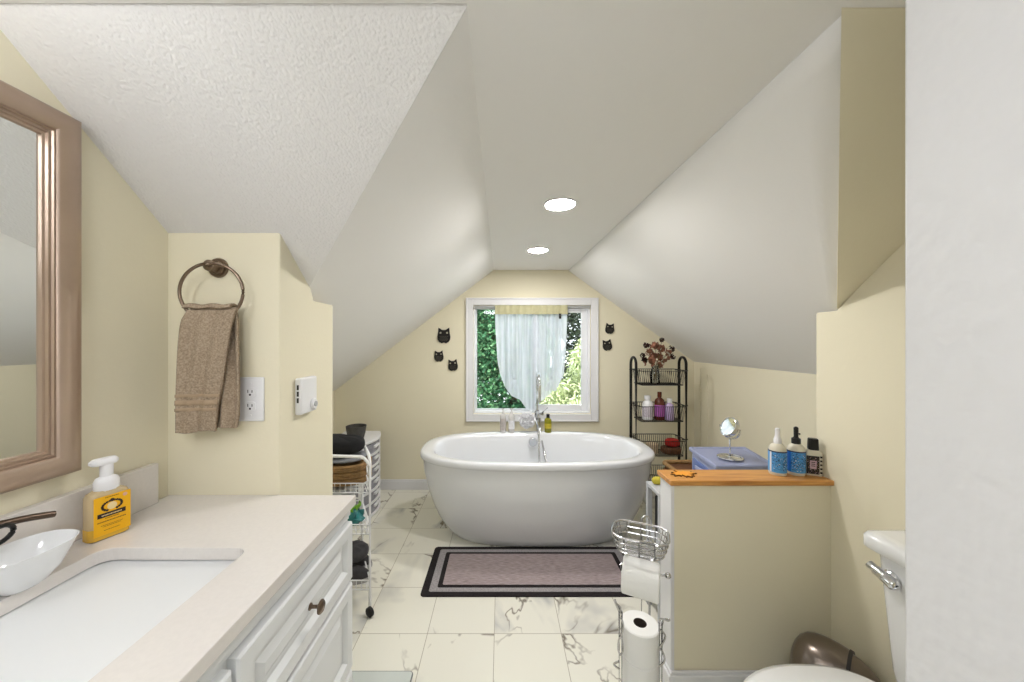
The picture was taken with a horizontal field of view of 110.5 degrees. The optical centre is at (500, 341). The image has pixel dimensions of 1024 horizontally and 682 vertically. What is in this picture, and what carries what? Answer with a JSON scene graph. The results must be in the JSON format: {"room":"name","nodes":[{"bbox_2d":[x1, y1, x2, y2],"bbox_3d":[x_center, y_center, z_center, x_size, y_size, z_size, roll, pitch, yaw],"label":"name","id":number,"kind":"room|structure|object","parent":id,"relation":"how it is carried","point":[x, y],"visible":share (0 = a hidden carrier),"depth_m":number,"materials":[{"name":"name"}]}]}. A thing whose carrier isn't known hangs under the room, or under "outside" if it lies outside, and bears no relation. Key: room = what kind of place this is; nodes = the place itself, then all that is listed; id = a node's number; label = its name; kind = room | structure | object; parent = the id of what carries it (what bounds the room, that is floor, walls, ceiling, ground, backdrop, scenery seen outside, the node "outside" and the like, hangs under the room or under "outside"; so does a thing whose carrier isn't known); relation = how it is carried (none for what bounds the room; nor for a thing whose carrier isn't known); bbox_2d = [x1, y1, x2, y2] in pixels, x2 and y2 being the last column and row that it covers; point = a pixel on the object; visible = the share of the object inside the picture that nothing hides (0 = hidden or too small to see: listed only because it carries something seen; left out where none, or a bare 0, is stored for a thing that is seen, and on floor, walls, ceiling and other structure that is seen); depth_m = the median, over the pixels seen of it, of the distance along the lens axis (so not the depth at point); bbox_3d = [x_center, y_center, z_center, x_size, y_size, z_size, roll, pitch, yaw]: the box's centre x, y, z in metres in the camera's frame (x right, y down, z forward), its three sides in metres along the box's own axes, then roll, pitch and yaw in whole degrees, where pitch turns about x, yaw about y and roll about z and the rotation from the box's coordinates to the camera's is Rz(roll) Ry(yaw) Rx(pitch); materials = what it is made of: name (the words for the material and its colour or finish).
{"room":"bathroom","nodes":[
{"label":"bathroom","id":0,"kind":"room"},
{"bbox_2d":[0,30,167,515],"bbox_3d":[-1.047,0.320,-0.275,0.080,2.020,2.750,0,0,0],"label":"wall","id":1,"kind":"structure","parent":0,"point":[125,247],"depth_m":0.93,"materials":[{"name":"beige paint"}]},
{"bbox_2d":[0,80,81,493],"bbox_3d":[-0.989,-0.108,0.276,0.033,0.816,1.112,0,0,0],"label":"wall mirror","id":2,"kind":"object","parent":1,"relation":"attached to","point":[41,144],"visible":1,"depth_m":0.76,"materials":[{"name":"brown metal"}]},
{"bbox_2d":[0,116,37,458],"bbox_3d":[-1.000,-0.108,0.276,0.003,0.692,0.988,0,0,0],"label":"mirror glass","id":3,"kind":"object","parent":2,"relation":"attached to","point":[18,134],"depth_m":0.73,"materials":[{"name":"white"}]},
{"bbox_2d":[0,463,157,545],"bbox_3d":[-0.995,0.405,0.336,0.020,0.114,1.372,0,0,0],"label":"backsplash","id":4,"kind":"structure","parent":1,"relation":"attached to","point":[142,481],"depth_m":0.82,"materials":[{"name":"stone"}]},
{"bbox_2d":[174,303,239,433],"bbox_3d":[-0.840,0.074,1.025,0.166,0.373,0.053,0,0,0],"label":"hand towel","id":5,"kind":"object","parent":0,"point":[207,396],"visible":1,"depth_m":1.01,"materials":[{"name":"fabric"}]},
{"bbox_2d":[0,3,466,286],"bbox_3d":[-0.588,-0.289,1.165,1.064,0.878,0.974,0,0,0],"label":"ceiling","id":6,"kind":"structure","parent":0,"point":[218,117],"depth_m":0.80,"materials":[{"name":"white"}]},
{"bbox_2d":[168,233,332,494],"bbox_3d":[-1.125,0.496,1.244,0.911,1.668,0.340,0,0,0],"label":"wall","id":7,"kind":"structure","parent":0,"point":[285,335],"depth_m":1.07,"materials":[{"name":"beige paint"}]},
{"bbox_2d":[177,258,244,310],"bbox_3d":[-0.840,-0.156,1.047,0.184,0.196,0.055,0,0,0],"label":"towel ring","id":8,"kind":"object","parent":7,"relation":"attached to","point":[217,267],"visible":0.9,"depth_m":1.03,"materials":[{"name":"brown metal"}]},
{"bbox_2d":[239,377,264,420],"bbox_3d":[-0.753,0.172,1.069,0.079,0.133,0.009,0,0,0],"label":"wall outlet","id":9,"kind":"object","parent":7,"relation":"attached to","point":[252,389],"visible":0.92,"depth_m":1.07,"materials":[{"name":"white plastic"}]},
{"bbox_2d":[245,402,255,410],"bbox_3d":[-0.753,0.194,1.067,0.032,0.028,0.003,0,0,0],"label":"socket","id":10,"kind":"object","parent":9,"relation":"attached to","point":[249,406],"depth_m":1.07,"materials":[{"name":"white plastic"}]},
{"bbox_2d":[245,388,255,396],"bbox_3d":[-0.753,0.151,1.067,0.032,0.028,0.003,0,0,0],"label":"socket","id":11,"kind":"object","parent":9,"relation":"attached to","point":[249,392],"depth_m":1.07,"materials":[{"name":"white plastic"}]},
{"bbox_2d":[295,376,317,414],"bbox_3d":[-0.651,0.178,1.199,0.035,0.120,0.101,0,0,0],"label":"thermostat","id":12,"kind":"object","parent":7,"relation":"attached to","point":[306,401],"visible":1,"depth_m":1.18,"materials":[{"name":"white plastic"}]},
{"bbox_2d":[333,391,334,433],"bbox_3d":[-1.540,0.840,2.325,0.080,0.980,1.950,0,0,0],"label":"wall","id":13,"kind":"structure","parent":0,"point":[333,391],"depth_m":3.19,"materials":[{"name":"beige paint"}]},
{"bbox_2d":[310,7,493,390],"bbox_3d":[-0.833,-0.093,1.994,1.534,1.214,2.612,0,0,0],"label":"ceiling","id":14,"kind":"structure","parent":0,"point":[416,238],"depth_m":1.35,"materials":[{"name":"white paint"}]},
{"bbox_2d":[0,0,904,269],"bbox_3d":[0.125,-0.680,0.825,2.450,0.060,4.950,0,0,0],"label":"ceiling","id":15,"kind":"structure","parent":0,"point":[595,104],"depth_m":0.90,"materials":[{"name":"white paint"}]},
{"bbox_2d":[527,247,548,252],"bbox_3d":[0.261,-0.647,2.508,0.156,0.006,0.156,0,0,0],"label":"recessed light","id":16,"kind":"object","parent":15,"relation":"in","point":[534,249],"visible":1,"depth_m":2.50,"materials":[{"name":"white"}]},
{"bbox_2d":[529,248,546,252],"bbox_3d":[0.261,-0.646,2.508,0.132,0.004,0.132,0,0,0],"label":"diffuser","id":17,"kind":"object","parent":16,"relation":"attached to","point":[531,250],"depth_m":2.50,"materials":[{"name":"white"}]},
{"bbox_2d":[543,197,576,210],"bbox_3d":[0.278,-0.647,1.672,0.156,0.006,0.156,0,0,0],"label":"recessed light","id":18,"kind":"object","parent":15,"relation":"in","point":[560,203],"visible":1,"depth_m":1.66,"materials":[{"name":"white"}]},
{"bbox_2d":[546,199,573,209],"bbox_3d":[0.278,-0.646,1.672,0.132,0.004,0.132,0,0,0],"label":"diffuser","id":19,"kind":"object","parent":18,"relation":"attached to","point":[551,204],"depth_m":1.67,"materials":[{"name":"white"}]},
{"bbox_2d":[351,490,660,681],"bbox_3d":[0.150,1.360,0.825,3.700,0.060,5.050,0,0,0],"label":"floor","id":20,"kind":"structure","parent":0,"point":[437,639],"depth_m":1.68,"materials":[{"name":"tile"}]},
{"bbox_2d":[0,511,351,681],"bbox_3d":[-0.709,0.911,0.358,0.590,0.838,1.417,0,0,0],"label":"vanity cabinet","id":21,"kind":"object","parent":20,"relation":"on","point":[71,631],"visible":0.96,"depth_m":0.70,"materials":[{"name":"white wood"}]},
{"bbox_2d":[0,463,355,681],"bbox_3d":[-0.722,0.419,0.361,0.567,0.142,1.423,0,0,0],"label":"countertop","id":22,"kind":"structure","parent":21,"relation":"on","point":[268,538],"depth_m":0.80,"materials":[{"name":"stone"}]},
{"bbox_2d":[0,511,56,544],"bbox_3d":[-0.889,0.390,0.575,0.174,0.144,0.323,0,0,0],"label":"sink faucet","id":23,"kind":"object","parent":22,"relation":"on","point":[10,523],"visible":1,"depth_m":0.68,"materials":[{"name":"brown metal"}]},
{"bbox_2d":[0,529,79,595],"bbox_3d":[-0.900,0.426,0.668,0.112,0.072,0.144,0,0,0],"label":"soap dish","id":24,"kind":"object","parent":22,"relation":"on","point":[25,562],"visible":1,"depth_m":0.68,"materials":[{"name":"ceramic"}]},
{"bbox_2d":[82,455,130,543],"bbox_3d":[-0.939,0.368,0.846,0.041,0.187,0.073,0,0,19],"label":"soap dispenser","id":25,"kind":"object","parent":22,"relation":"on","point":[107,508],"visible":1,"depth_m":0.83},
{"bbox_2d":[82,485,128,543],"bbox_3d":[-0.940,0.405,0.846,0.054,0.114,0.075,0,0,0],"label":"bottle","id":26,"kind":"object","parent":25,"relation":"attached to","point":[105,508],"depth_m":0.83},
{"bbox_2d":[97,492,126,530],"bbox_3d":[-0.920,0.402,0.841,0.001,0.076,0.052,0,0,19],"label":"print","id":27,"kind":"object","parent":25,"relation":"on","point":[113,504],"depth_m":0.84},
{"bbox_2d":[333,445,373,617],"bbox_3d":[-0.915,0.937,1.848,0.606,0.785,0.294,0,0,0],"label":"wire cart","id":28,"kind":"object","parent":20,"relation":"on","point":[369,611],"visible":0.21,"depth_m":1.72,"materials":[{"name":"white metal"}]},
{"bbox_2d":[333,485,354,494],"bbox_3d":[-0.880,0.831,1.855,0.200,0.186,0.180,0,0,0],"label":"tub","id":29,"kind":"object","parent":28,"relation":"on","point":[352,488],"visible":0.14,"depth_m":1.80,"materials":[{"name":"grey plastic"}]},
{"bbox_2d":[333,434,364,454],"bbox_3d":[-0.865,0.535,1.850,0.299,0.094,0.189,0,0,0],"label":"garment","id":30,"kind":"object","parent":28,"relation":"on","point":[343,444],"visible":0.54,"depth_m":1.79,"materials":[{"name":"black fabric"}]},
{"bbox_2d":[333,475,368,492],"bbox_3d":[-0.915,0.708,1.850,0.566,0.052,0.267,0,0,0],"label":"wire shelf","id":31,"kind":"object","parent":28,"relation":"attached to","point":[367,483],"depth_m":1.72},
{"bbox_2d":[333,471,371,486],"bbox_3d":[-0.855,0.698,1.850,0.341,0.031,0.221,0,0,0],"label":"rattan tray","id":32,"kind":"object","parent":28,"relation":"on","point":[362,479],"visible":0.23,"depth_m":1.76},
{"bbox_2d":[333,468,366,479],"bbox_3d":[-0.855,0.663,1.850,0.341,0.031,0.221,0,0,0],"label":"rattan tray","id":33,"kind":"object","parent":32,"relation":"on","point":[348,475],"visible":0.19,"depth_m":1.75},
{"bbox_2d":[333,456,371,472],"bbox_3d":[-0.855,0.629,1.850,0.341,0.031,0.221,0,0,0],"label":"rattan tray","id":34,"kind":"object","parent":33,"relation":"on","point":[358,465],"visible":0.28,"depth_m":1.77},
{"bbox_2d":[333,450,366,462],"bbox_3d":[-0.855,0.595,1.850,0.299,0.024,0.189,0,0,0],"label":"folded towel","id":35,"kind":"object","parent":34,"relation":"on","point":[335,460],"visible":0.3,"depth_m":1.78,"materials":[{"name":"grey fabric"}]},
{"bbox_2d":[348,500,364,525],"bbox_3d":[-0.743,0.866,1.811,0.104,0.117,0.094,0,0,17],"label":"package","id":36,"kind":"object","parent":28,"relation":"on","point":[356,516],"visible":0.7,"depth_m":1.80},
{"bbox_2d":[347,500,370,534],"bbox_3d":[-0.915,0.907,1.850,0.566,0.052,0.267,0,0,0],"label":"wire shelf","id":37,"kind":"object","parent":28,"relation":"attached to","point":[365,515],"depth_m":1.76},
{"bbox_2d":[350,561,368,590],"bbox_3d":[-0.915,1.177,1.850,0.566,0.052,0.267,0,0,0],"label":"wire shelf","id":38,"kind":"object","parent":28,"relation":"attached to","point":[361,589],"depth_m":1.72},
{"bbox_2d":[351,564,368,585],"bbox_3d":[-0.770,1.159,1.775,0.230,0.073,0.082,0,0,-8],"label":"slipper","id":39,"kind":"object","parent":28,"relation":"on","point":[359,572],"visible":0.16,"depth_m":1.76,"materials":[{"name":"grey fabric"}]},
{"bbox_2d":[354,555,372,568],"bbox_3d":[-0.800,1.159,1.900,0.230,0.073,0.082,0,0,6],"label":"slipper","id":40,"kind":"object","parent":28,"relation":"on","point":[362,562],"visible":0.08,"depth_m":1.87,"materials":[{"name":"grey fabric"}]},
{"bbox_2d":[352,540,368,563],"bbox_3d":[-0.775,1.088,1.840,0.169,0.070,0.149,0,0,0],"label":"cloth","id":41,"kind":"object","parent":40,"relation":"on","point":[360,549],"visible":0.44,"depth_m":1.81,"materials":[{"name":"grey fabric"}]},
{"bbox_2d":[341,431,380,525],"bbox_3d":[-1.133,1.038,2.775,0.347,0.585,0.422,0,0,0],"label":"tower","id":42,"kind":"object","parent":20,"relation":"on","point":[372,438],"visible":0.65,"depth_m":2.73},
{"bbox_2d":[346,423,366,437],"bbox_3d":[-1.085,0.686,2.660,0.146,0.118,0.146,0,0,0],"label":"pot","id":43,"kind":"object","parent":42,"relation":"on","point":[357,429],"visible":0.64,"depth_m":2.62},
{"bbox_2d":[352,671,412,681],"bbox_3d":[-0.492,1.318,1.269,0.293,0.024,0.286,0,0,0],"label":"bathroom scale","id":44,"kind":"object","parent":20,"relation":"on","point":[357,676],"visible":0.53,"depth_m":1.39,"materials":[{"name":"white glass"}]},
{"bbox_2d":[420,547,632,596],"bbox_3d":[0.186,1.325,2.073,1.220,0.009,0.446,0,0,0],"label":"bath rug","id":45,"kind":"object","parent":20,"relation":"on","point":[452,571],"visible":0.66,"depth_m":2.04,"materials":[{"name":"fabric"}]},
{"bbox_2d":[420,431,654,546],"bbox_3d":[0.250,1.038,2.573,1.637,0.583,0.830,0,0,0],"label":"freestanding bathtub","id":46,"kind":"object","parent":20,"relation":"on","point":[488,488],"visible":0.98,"depth_m":2.25,"materials":[{"name":"ceramic"}]},
{"bbox_2d":[500,408,505,432],"bbox_3d":[0.017,0.651,2.950,0.049,0.195,0.049,0,0,0],"label":"toiletry bottle","id":47,"kind":"object","parent":46,"relation":"on","point":[502,416],"visible":1,"depth_m":2.93,"materials":[{"name":"plastic"}]},
{"bbox_2d":[508,408,514,432],"bbox_3d":[0.087,0.651,2.950,0.051,0.195,0.051,0,0,0],"label":"toiletry bottle","id":48,"kind":"object","parent":46,"relation":"on","point":[511,418],"visible":1,"depth_m":2.93,"materials":[{"name":"plastic"}]},
{"bbox_2d":[544,414,551,432],"bbox_3d":[0.391,0.673,2.950,0.061,0.150,0.061,0,0,0],"label":"toiletry bottle","id":49,"kind":"object","parent":46,"relation":"on","point":[547,421],"visible":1,"depth_m":2.93,"materials":[{"name":"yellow plastic"}]},
{"bbox_2d":[534,372,547,461],"bbox_3d":[0.340,0.792,2.844,0.129,1.077,0.502,0,0,0],"label":"tub filler","id":50,"kind":"object","parent":20,"relation":"on","point":[538,378],"visible":0.57,"depth_m":2.88,"materials":[{"name":"silver metal"}]},
{"bbox_2d":[518,410,534,428],"bbox_3d":[0.219,0.649,2.965,0.147,0.144,0.152,0,0,0],"label":"bath pouf","id":51,"kind":"object","parent":50,"relation":"hanging from","point":[526,419],"visible":1,"depth_m":2.92,"materials":[{"name":"white"}]},
{"bbox_2d":[611,515,670,681],"bbox_3d":[0.471,0.975,1.198,0.183,0.709,0.205,0,0,23],"label":"toilet paper stand","id":52,"kind":"object","parent":20,"relation":"on","point":[641,542],"visible":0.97,"depth_m":1.16,"materials":[{"name":"metal"}]},
{"bbox_2d":[621,555,659,603],"bbox_3d":[0.447,0.755,1.135,0.113,0.114,0.110,0,0,25],"label":"toilet paper roll","id":53,"kind":"object","parent":52,"relation":"hanging from","point":[640,578],"visible":1,"depth_m":1.10,"materials":[{"name":"white"}]},
{"bbox_2d":[611,519,669,561],"bbox_3d":[0.456,0.651,1.165,0.179,0.061,0.131,0,0,24],"label":"basket","id":54,"kind":"object","parent":52,"relation":"on","point":[665,544],"depth_m":1.16,"materials":[{"name":"metal"}]},
{"bbox_3d":[0.470,1.214,1.200,0.121,0.106,0.121,0,0,0],"label":"toilet paper roll","id":55,"kind":"object","parent":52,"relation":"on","visible":0},
{"bbox_2d":[621,655,658,681],"bbox_3d":[0.470,1.108,1.200,0.121,0.106,0.121,0,0,0],"label":"toilet paper roll","id":56,"kind":"object","parent":55,"relation":"on","point":[629,672],"visible":0.48,"depth_m":1.15,"materials":[{"name":"white"}]},
{"bbox_2d":[622,610,658,668],"bbox_3d":[0.470,1.001,1.200,0.121,0.106,0.121,0,0,0],"label":"toilet paper roll","id":57,"kind":"object","parent":56,"relation":"on","point":[640,636],"visible":0.97,"depth_m":1.16,"materials":[{"name":"white"}]},
{"bbox_2d":[646,481,659,620],"bbox_3d":[0.860,1.021,1.740,0.236,0.618,0.160,0,0,0],"label":"shelf unit","id":58,"kind":"object","parent":20,"relation":"on","point":[650,486],"visible":0.21,"depth_m":1.78,"materials":[{"name":"plastic"}]},
{"bbox_2d":[655,495,657,533],"bbox_3d":[0.860,0.864,1.742,0.170,0.188,0.105,0,0,0],"label":"storage bin","id":59,"kind":"object","parent":58,"relation":"on","point":[656,496],"visible":0.11,"depth_m":1.77,"materials":[{"name":"black plastic"}]},
{"bbox_2d":[629,356,687,479],"bbox_3d":[1.290,0.722,2.917,0.428,1.216,0.232,0,0,0],"label":"storage rack","id":60,"kind":"object","parent":20,"relation":"on","point":[663,381],"visible":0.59,"depth_m":2.86,"materials":[{"name":"black metal"}]},
{"bbox_2d":[642,395,652,419],"bbox_3d":[1.197,0.534,2.900,0.083,0.195,0.083,0,0,0],"label":"toiletry bottle","id":61,"kind":"object","parent":60,"relation":"in","point":[647,414],"visible":0.96,"depth_m":2.87,"materials":[{"name":"white plastic"}]},
{"bbox_2d":[650,366,659,383],"bbox_3d":[1.267,0.267,2.920,0.076,0.150,0.076,0,0,0],"label":"flower vase","id":62,"kind":"object","parent":60,"relation":"in","point":[651,382],"visible":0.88,"depth_m":2.92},
{"bbox_2d":[640,338,675,381],"bbox_3d":[1.290,0.144,2.913,0.314,0.366,0.148,0,0,0],"label":"dried flowers","id":63,"kind":"object","parent":62,"relation":"in","point":[652,358],"visible":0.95,"depth_m":2.92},
{"bbox_2d":[650,467,659,479],"bbox_3d":[1.290,1.109,2.917,0.428,0.127,0.232,0,0,0],"label":"basket","id":64,"kind":"object","parent":60,"relation":"on","point":[651,467],"depth_m":3.02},
{"bbox_2d":[629,369,686,385],"bbox_3d":[1.290,0.287,2.917,0.428,0.122,0.232,0,0,0],"label":"basket","id":65,"kind":"object","parent":60,"relation":"on","point":[663,381],"depth_m":2.88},
{"bbox_2d":[629,434,687,456],"bbox_3d":[1.290,0.847,2.917,0.428,0.132,0.232,0,0,0],"label":"basket","id":66,"kind":"object","parent":60,"relation":"on","point":[630,435],"depth_m":2.84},
{"bbox_2d":[629,402,687,421],"bbox_3d":[1.290,0.573,2.917,0.428,0.130,0.232,0,0,0],"label":"basket","id":67,"kind":"object","parent":60,"relation":"on","point":[631,404],"depth_m":2.85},
{"bbox_2d":[654,392,664,419],"bbox_3d":[1.295,0.519,2.900,0.081,0.225,0.081,0,0,0],"label":"toiletry bottle","id":68,"kind":"object","parent":60,"relation":"in","point":[659,401],"visible":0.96,"depth_m":2.87,"materials":[{"name":"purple plastic"}]},
{"bbox_2d":[665,398,673,420],"bbox_3d":[1.367,0.544,2.880,0.068,0.175,0.068,0,0,0],"label":"toiletry bottle","id":69,"kind":"object","parent":60,"relation":"in","point":[669,400],"visible":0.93,"depth_m":2.86,"materials":[{"name":"purple plastic"}]},
{"bbox_2d":[661,445,680,454],"bbox_3d":[1.387,0.880,2.900,0.150,0.050,0.120,0,0,0],"label":"folded cloth","id":70,"kind":"object","parent":60,"relation":"in","point":[663,446],"visible":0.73,"depth_m":2.85,"materials":[{"name":"brown fabric"}]},
{"bbox_2d":[664,438,679,446],"bbox_3d":[1.397,0.819,2.900,0.117,0.065,0.075,0,0,0],"label":"washcloth","id":71,"kind":"object","parent":70,"relation":"on","point":[666,439],"visible":0.75,"depth_m":2.87,"materials":[{"name":"fabric"}]},
{"bbox_2d":[662,460,691,469],"bbox_3d":[1.170,1.043,2.150,0.288,0.573,0.288,0,0,0],"label":"wicker hamper","id":72,"kind":"object","parent":20,"relation":"on","point":[669,464],"visible":0.02,"depth_m":2.24,"materials":[{"name":"brown wicker"}]},
{"bbox_2d":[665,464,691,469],"bbox_3d":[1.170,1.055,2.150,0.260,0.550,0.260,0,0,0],"label":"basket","id":73,"kind":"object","parent":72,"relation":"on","point":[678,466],"depth_m":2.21,"materials":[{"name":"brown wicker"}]},
{"bbox_2d":[743,530,904,681],"bbox_3d":[0.902,0.938,0.815,0.672,0.784,0.462,0,0,0],"label":"toilet","id":74,"kind":"object","parent":20,"relation":"on","point":[890,544],"visible":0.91,"depth_m":0.97,"materials":[{"name":"ceramic"}]},
{"bbox_2d":[790,631,880,681],"bbox_3d":[1.083,1.157,1.147,0.184,0.345,0.231,0,0,-40],"label":"step trash can","id":75,"kind":"object","parent":20,"relation":"on","point":[807,647],"visible":0.77,"depth_m":1.14,"materials":[{"name":"brown metal"}]},
{"bbox_2d":[335,270,693,478],"bbox_3d":[0.122,0.300,3.280,3.445,2.060,0.140,0,0,0],"label":"wall","id":76,"kind":"structure","parent":0,"point":[413,398],"depth_m":3.21,"materials":[{"name":"beige paint"}]},
{"bbox_2d":[434,350,443,361],"bbox_3d":[-0.560,0.126,3.203,0.084,0.101,0.012,0,0,0],"label":"ornament","id":77,"kind":"object","parent":76,"relation":"attached to","point":[438,356],"visible":1,"depth_m":3.20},
{"bbox_2d":[437,328,449,342],"bbox_3d":[-0.515,-0.059,3.203,0.118,0.140,0.012,0,0,0],"label":"ornament","id":78,"kind":"object","parent":76,"relation":"attached to","point":[443,336],"visible":1,"depth_m":3.20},
{"bbox_2d":[448,359,457,370],"bbox_3d":[-0.433,0.207,3.203,0.087,0.107,0.012,0,0,0],"label":"ornament","id":79,"kind":"object","parent":76,"relation":"attached to","point":[452,365],"visible":1,"depth_m":3.20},
{"bbox_2d":[380,479,651,489],"bbox_3d":[0.122,1.285,3.202,3.245,0.090,0.016,0,0,0],"label":"baseboard","id":80,"kind":"structure","parent":76,"relation":"attached to","point":[385,484],"depth_m":3.19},
{"bbox_2d":[466,298,598,421],"bbox_3d":[0.281,0.159,3.263,1.193,1.114,0.154,0,0,0],"label":"window","id":81,"kind":"structure","parent":76,"relation":"in","point":[584,407],"depth_m":3.19,"materials":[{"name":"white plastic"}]},
{"bbox_2d":[473,308,590,308],"bbox_3d":[0.281,-0.306,3.222,1.061,0.014,0.014,0,0,0],"label":"tension rod","id":82,"kind":"object","parent":81,"relation":"attached to","point":[473,308],"visible":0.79,"depth_m":3.22,"materials":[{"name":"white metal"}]},
{"bbox_2d":[495,305,567,411],"bbox_3d":[0.272,0.152,3.212,0.654,0.967,0.070,0,0,0],"label":"sheer curtain","id":83,"kind":"object","parent":82,"relation":"hanging from","point":[530,339],"visible":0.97,"depth_m":3.21,"materials":[{"name":"fabric"}]},
{"bbox_2d":[603,339,611,350],"bbox_3d":[0.959,0.026,3.203,0.084,0.105,0.012,0,0,0],"label":"ornament","id":84,"kind":"object","parent":76,"relation":"attached to","point":[607,345],"visible":1,"depth_m":3.20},
{"bbox_2d":[569,16,840,373],"bbox_3d":[1.231,-0.199,2.000,1.244,0.911,2.600,0,0,0],"label":"ceiling","id":85,"kind":"structure","parent":0,"point":[731,260],"depth_m":1.44,"materials":[{"name":"white paint"}]},
{"bbox_2d":[674,486,830,669],"bbox_3d":[0.953,0.935,1.387,0.594,0.789,0.085,0,0,0],"label":"wall","id":86,"kind":"structure","parent":0,"point":[752,564],"depth_m":1.34,"materials":[{"name":"beige paint"}]},
{"bbox_2d":[660,651,671,681],"bbox_3d":[0.635,1.285,1.381,0.014,0.090,0.105,0,0,0],"label":"baseboard","id":87,"kind":"structure","parent":86,"relation":"attached to","point":[666,672],"depth_m":1.36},
{"bbox_2d":[660,477,673,669],"bbox_3d":[0.649,0.935,1.387,0.014,0.789,0.089,0,0,0],"label":"trim","id":88,"kind":"structure","parent":86,"relation":"attached to","point":[666,490],"depth_m":1.37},
{"bbox_2d":[671,670,757,681],"bbox_3d":[0.946,1.285,1.336,0.608,0.090,0.014,0,0,0],"label":"baseboard","id":89,"kind":"structure","parent":86,"relation":"attached to","point":[677,675],"depth_m":1.33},
{"bbox_2d":[657,470,833,485],"bbox_3d":[0.943,0.530,1.389,0.614,0.020,0.119,0,0,0],"label":"wooden ledge","id":90,"kind":"object","parent":86,"relation":"on","point":[703,477],"visible":0.78,"depth_m":1.34,"materials":[{"name":"orange wood"}]},
{"bbox_2d":[670,470,696,477],"bbox_3d":[0.718,0.517,1.394,0.103,0.006,0.070,0,0,14],"label":"coaster","id":91,"kind":"object","parent":90,"relation":"on","point":[676,473],"visible":1,"depth_m":1.39,"materials":[{"name":"orange wood"}]},
{"bbox_2d":[689,447,767,469],"bbox_3d":[1.172,0.953,1.805,0.344,0.755,0.300,0,0,0],"label":"box","id":92,"kind":"object","parent":90,"relation":"on","point":[703,458],"visible":0.19,"depth_m":1.78,"materials":[{"name":"purple"}]},
{"bbox_2d":[716,417,743,460],"bbox_3d":[1.135,0.474,1.760,0.117,0.202,0.109,0,0,16],"label":"makeup mirror","id":93,"kind":"object","parent":92,"relation":"on","point":[729,427],"visible":1,"depth_m":1.75,"materials":[{"name":"silver metal"}]},
{"bbox_2d":[721,418,734,434],"bbox_3d":[1.126,0.418,1.760,0.038,0.078,0.087,0,0,0],"label":"mirror","id":94,"kind":"object","parent":93,"relation":"attached to","point":[728,424],"depth_m":1.76,"materials":[{"name":"clear glass"}]},
{"bbox_2d":[768,428,787,475],"bbox_3d":[1.090,0.429,1.400,0.061,0.182,0.062,0,0,0],"label":"spray bottle","id":95,"kind":"object","parent":90,"relation":"on","point":[777,452],"visible":1,"depth_m":1.38,"materials":[{"name":"blue"}]},
{"bbox_2d":[772,453,787,470],"bbox_3d":[1.087,0.466,1.379,0.052,0.068,0.021,0,0,0],"label":"print","id":96,"kind":"object","parent":95,"relation":"attached to","point":[779,460],"depth_m":1.37,"materials":[{"name":"blue"}]},
{"bbox_2d":[786,426,805,475],"bbox_3d":[1.163,0.426,1.400,0.061,0.187,0.062,0,0,0],"label":"spray bottle","id":97,"kind":"object","parent":90,"relation":"on","point":[796,452],"visible":0.99,"depth_m":1.38,"materials":[{"name":"blue"}]},
{"bbox_2d":[791,453,805,470],"bbox_3d":[1.158,0.466,1.377,0.053,0.068,0.015,0,0,13],"label":"print","id":98,"kind":"object","parent":97,"relation":"attached to","point":[798,460],"depth_m":1.37,"materials":[{"name":"blue"}]},
{"bbox_2d":[805,437,822,476],"bbox_3d":[1.221,0.449,1.389,0.054,0.142,0.034,0,0,26],"label":"bottle","id":99,"kind":"object","parent":90,"relation":"on","point":[814,457],"visible":0.98,"depth_m":1.38,"materials":[{"name":"black"}]},
{"bbox_2d":[807,459,818,472],"bbox_3d":[1.210,0.478,1.376,0.036,0.064,0.001,0,0,26],"label":"label","id":100,"kind":"object","parent":99,"relation":"attached to","point":[813,464],"depth_m":1.38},
{"bbox_2d":[694,362,815,459],"bbox_3d":[1.785,0.730,2.340,0.080,1.200,1.920,0,0,0],"label":"wall","id":101,"kind":"structure","parent":0,"point":[762,401],"depth_m":2.44,"materials":[{"name":"beige paint"}]},
{"bbox_2d":[699,368,706,446],"bbox_3d":[1.743,0.730,3.060,0.004,1.000,0.120,0,0,0],"label":"trim","id":102,"kind":"structure","parent":101,"relation":"attached to","point":[699,368],"depth_m":3.10,"materials":[{"name":"beige paint"}]},
{"bbox_2d":[816,243,904,681],"bbox_3d":[1.510,0.320,0.804,0.520,2.020,1.209,0,0,0],"label":"wall","id":103,"kind":"structure","parent":0,"point":[860,345],"depth_m":1.22,"materials":[{"name":"beige paint"}]},
{"bbox_2d":[837,8,904,308],"bbox_3d":[1.011,-0.429,1.006,0.698,0.609,0.631,0,0,0],"label":"wall","id":104,"kind":"structure","parent":0,"point":[871,196],"depth_m":0.88,"materials":[{"name":"beige paint"}]},
{"bbox_2d":[905,0,1023,681],"bbox_3d":[0.560,0.330,-0.599,0.120,2.000,2.081,0,0,0],"label":"wall partition","id":105,"kind":"structure","parent":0,"point":[964,59],"depth_m":0.38,"materials":[{"name":"white"}]},
{"label":"outside","id":106,"kind":"structure","parent":0,"visible":0},
{"bbox_3d":[0.000,4.180,14.105,28.000,0.100,19.790,0,0,0],"label":"ground","id":107,"kind":"structure","parent":106,"visible":0},
{"bbox_2d":[477,310,524,407],"bbox_3d":[-0.372,0.828,8.184,3.484,6.607,2.266,0,0,0],"label":"leafy tree","id":108,"kind":"object","parent":107,"relation":"on","point":[487,363],"visible":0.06,"depth_m":7.65,"materials":[{"name":"green plant"}]},
{"bbox_2d":[539,338,580,403],"bbox_3d":[1.685,1.832,6.105,2.393,4.598,1.542,0,0,0],"label":"bush","id":109,"kind":"object","parent":107,"relation":"on","point":[570,393],"visible":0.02,"depth_m":5.89,"materials":[{"name":"green plant"}]},
{"bbox_2d":[560,313,580,384],"bbox_3d":[1.690,0.959,10.277,2.565,6.342,1.626,0,0,3],"label":"tree","id":110,"kind":"object","parent":107,"relation":"on","point":[574,333],"visible":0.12,"depth_m":10.08,"materials":[{"name":"green plant"}]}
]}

